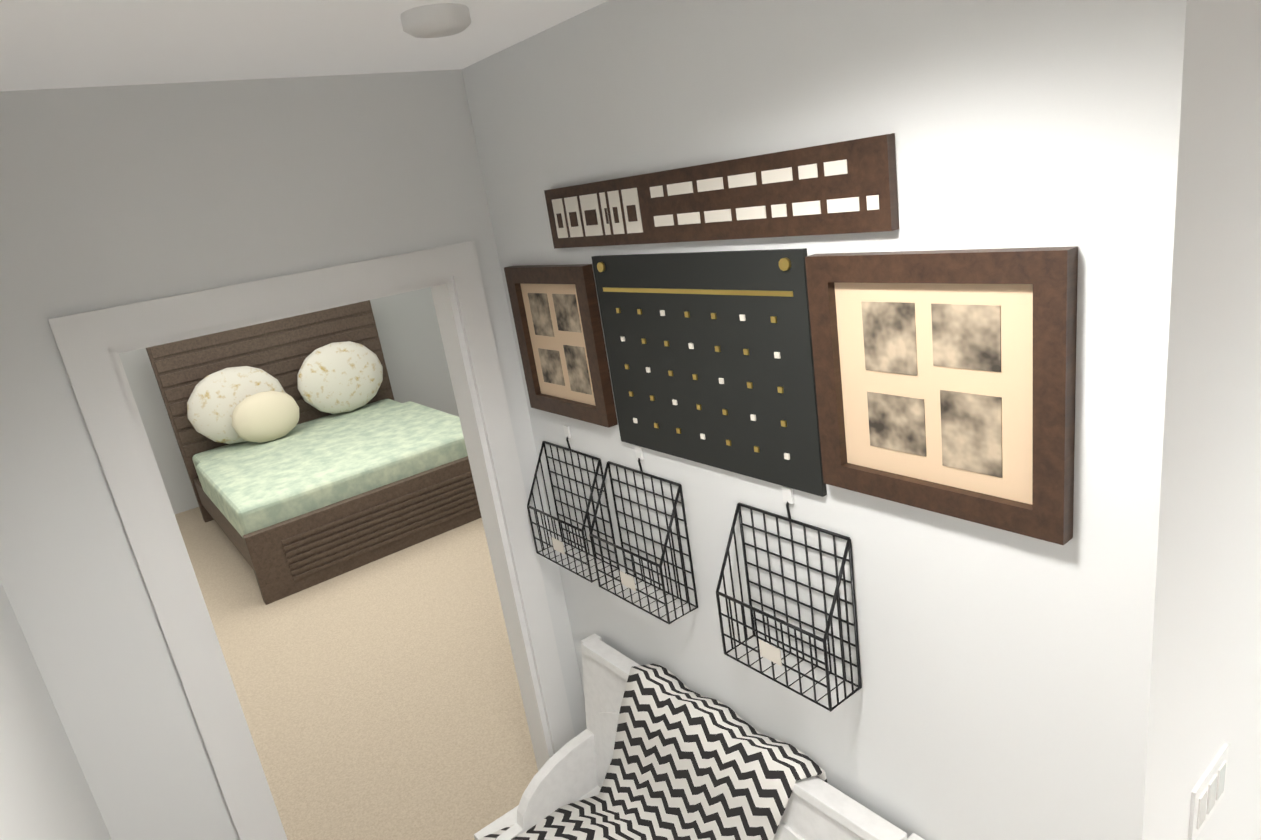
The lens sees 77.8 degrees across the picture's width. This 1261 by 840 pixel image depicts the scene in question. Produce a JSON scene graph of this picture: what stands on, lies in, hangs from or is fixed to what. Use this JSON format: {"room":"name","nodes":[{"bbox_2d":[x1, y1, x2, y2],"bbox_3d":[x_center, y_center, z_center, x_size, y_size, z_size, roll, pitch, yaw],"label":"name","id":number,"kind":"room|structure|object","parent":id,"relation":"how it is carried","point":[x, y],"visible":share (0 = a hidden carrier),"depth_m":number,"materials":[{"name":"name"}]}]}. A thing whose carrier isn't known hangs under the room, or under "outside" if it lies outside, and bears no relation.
{"room":"hallway","nodes":[
{"label":"hallway","id":0,"kind":"room"},
{"bbox_2d":[0,581,111,839],"bbox_3d":[-0.599,0.880,0.783,0.120,2.660,2.750,-20,20,-34],"label":"wall","id":1,"kind":"structure","parent":0,"point":[45,792],"depth_m":1.45,"materials":[{"name":"white paint"}]},
{"bbox_2d":[119,287,458,513],"bbox_3d":[-4.097,-0.505,7.095,5.670,2.660,0.100,-20,20,-34],"label":"wall","id":2,"kind":"structure","parent":0,"point":[410,337],"depth_m":8.18,"materials":[{"name":"white paint"}]},
{"bbox_2d":[0,69,586,839],"bbox_3d":[-0.758,0.452,2.264,1.760,2.660,0.120,-20,20,-34],"label":"wall","id":3,"kind":"structure","parent":0,"point":[122,195],"depth_m":1.83,"materials":[{"name":"white paint"}]},
{"bbox_2d":[48,241,574,839],"bbox_3d":[-0.723,0.670,2.320,1.020,2.205,0.138,-20,20,-34],"label":"door frame","id":4,"kind":"structure","parent":3,"relation":"attached to","point":[92,345],"depth_m":2.02,"materials":[{"name":"white wood"}]},
{"bbox_2d":[0,0,607,90],"bbox_3d":[-0.602,-0.537,0.647,9.770,0.100,14.610,-20,20,-34],"label":"ceiling","id":5,"kind":"structure","parent":0,"point":[51,44],"depth_m":1.49,"materials":[{"name":"white paint"}]},
{"bbox_2d":[400,3,470,37],"bbox_3d":[-0.371,-0.761,1.496,0.128,0.035,0.130,-20,20,-34],"label":"smoke detector","id":6,"kind":"object","parent":5,"relation":"attached to","point":[438,20],"visible":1,"depth_m":1.45,"materials":[{"name":"white plastic"}]},
{"bbox_2d":[462,0,1260,839],"bbox_3d":[1.748,-0.140,2.919,3.820,2.660,1.730,-20,20,-34],"label":"wall block","id":7,"kind":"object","parent":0,"point":[1098,676],"visible":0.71,"depth_m":1.28,"materials":[{"name":"white paint"}]},
{"bbox_2d":[504,264,617,427],"bbox_3d":[-0.198,-0.212,2.142,0.030,0.420,0.400,-20,20,-34],"label":"framed photo","id":8,"kind":"object","parent":7,"relation":"attached to","point":[558,323],"visible":1,"depth_m":2.12,"materials":[{"name":"brown wood"}]},
{"bbox_2d":[527,425,861,711],"bbox_3d":[0.062,0.289,1.975,0.106,0.417,1.146,-20,20,-34],"label":"wire baskets","id":9,"kind":"object","parent":7,"relation":"attached to","point":[770,652],"visible":1,"depth_m":1.82,"materials":[{"name":"black metal"}]},
{"bbox_2d":[592,248,826,496],"bbox_3d":[0.142,-0.124,1.718,0.020,0.480,0.660,-20,20,-34],"label":"calendar board","id":10,"kind":"object","parent":7,"relation":"attached to","point":[710,358],"visible":0.98,"depth_m":1.66,"materials":[{"name":"black"}]},
{"bbox_2d":[544,133,898,247],"bbox_3d":[0.103,-0.441,1.604,0.022,0.145,1.000,-20,20,-34],"label":"family sign","id":11,"kind":"object","parent":7,"relation":"attached to","point":[845,187],"visible":1,"depth_m":1.45,"materials":[{"name":"brown wood"}]},
{"bbox_2d":[805,246,1077,544],"bbox_3d":[0.482,-0.055,1.266,0.030,0.430,0.440,-20,20,-34],"label":"framed photo","id":12,"kind":"object","parent":7,"relation":"attached to","point":[945,382],"visible":0.96,"depth_m":1.23,"materials":[{"name":"brown wood"}]},
{"bbox_3d":[-0.194,2.073,1.446,9.770,0.100,14.610,-20,20,-34],"label":"floor","id":13,"kind":"structure","parent":0,"visible":0},
{"bbox_2d":[175,507,537,839],"bbox_3d":[-2.106,1.176,5.161,5.700,0.012,5.825,-20,20,-34],"label":"carpet floor","id":14,"kind":"structure","parent":13,"relation":"on","point":[380,699],"depth_m":4.04,"materials":[{"name":"beige carpet"}]},
{"bbox_2d":[146,300,481,604],"bbox_3d":[-2.476,0.000,6.330,1.940,1.670,2.310,-20,20,-34],"label":"bed","id":15,"kind":"object","parent":14,"relation":"on","point":[313,451],"visible":0.79,"depth_m":6.24,"materials":[{"name":"brown wood"}]},
{"bbox_2d":[187,341,481,562],"bbox_3d":[-2.454,0.055,6.328,1.870,1.060,2.115,-20,20,-34],"label":"bedding","id":16,"kind":"object","parent":15,"relation":"on","point":[281,435],"depth_m":6.50,"materials":[{"name":"green fabric"}]},
{"bbox_2d":[474,633,924,839],"bbox_3d":[0.062,1.264,2.058,0.552,1.002,1.306,-20,20,-34],"label":"bench","id":17,"kind":"object","parent":13,"relation":"on","point":[654,751],"visible":1,"depth_m":2.14,"materials":[{"name":"white wood"}]},
{"bbox_2d":[474,663,839,839],"bbox_3d":[-0.018,1.206,2.138,0.549,0.916,1.066,-20,20,-34],"label":"throw blanket","id":18,"kind":"object","parent":17,"relation":"on","point":[655,758],"depth_m":2.16,"materials":[{"name":"multicoloured fabric"}]},
{"bbox_3d":[5.697,-0.075,0.690,0.160,2.660,6.890,-20,20,-34],"label":"wall","id":19,"kind":"structure","parent":0,"visible":0},
{"bbox_2d":[1188,743,1228,839],"bbox_3d":[1.045,0.675,1.410,0.162,0.115,0.009,-20,20,-34],"label":"light switch","id":20,"kind":"object","parent":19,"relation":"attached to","point":[1207,792],"visible":0.98,"depth_m":1.36,"materials":[{"name":"white plastic"}]}
]}

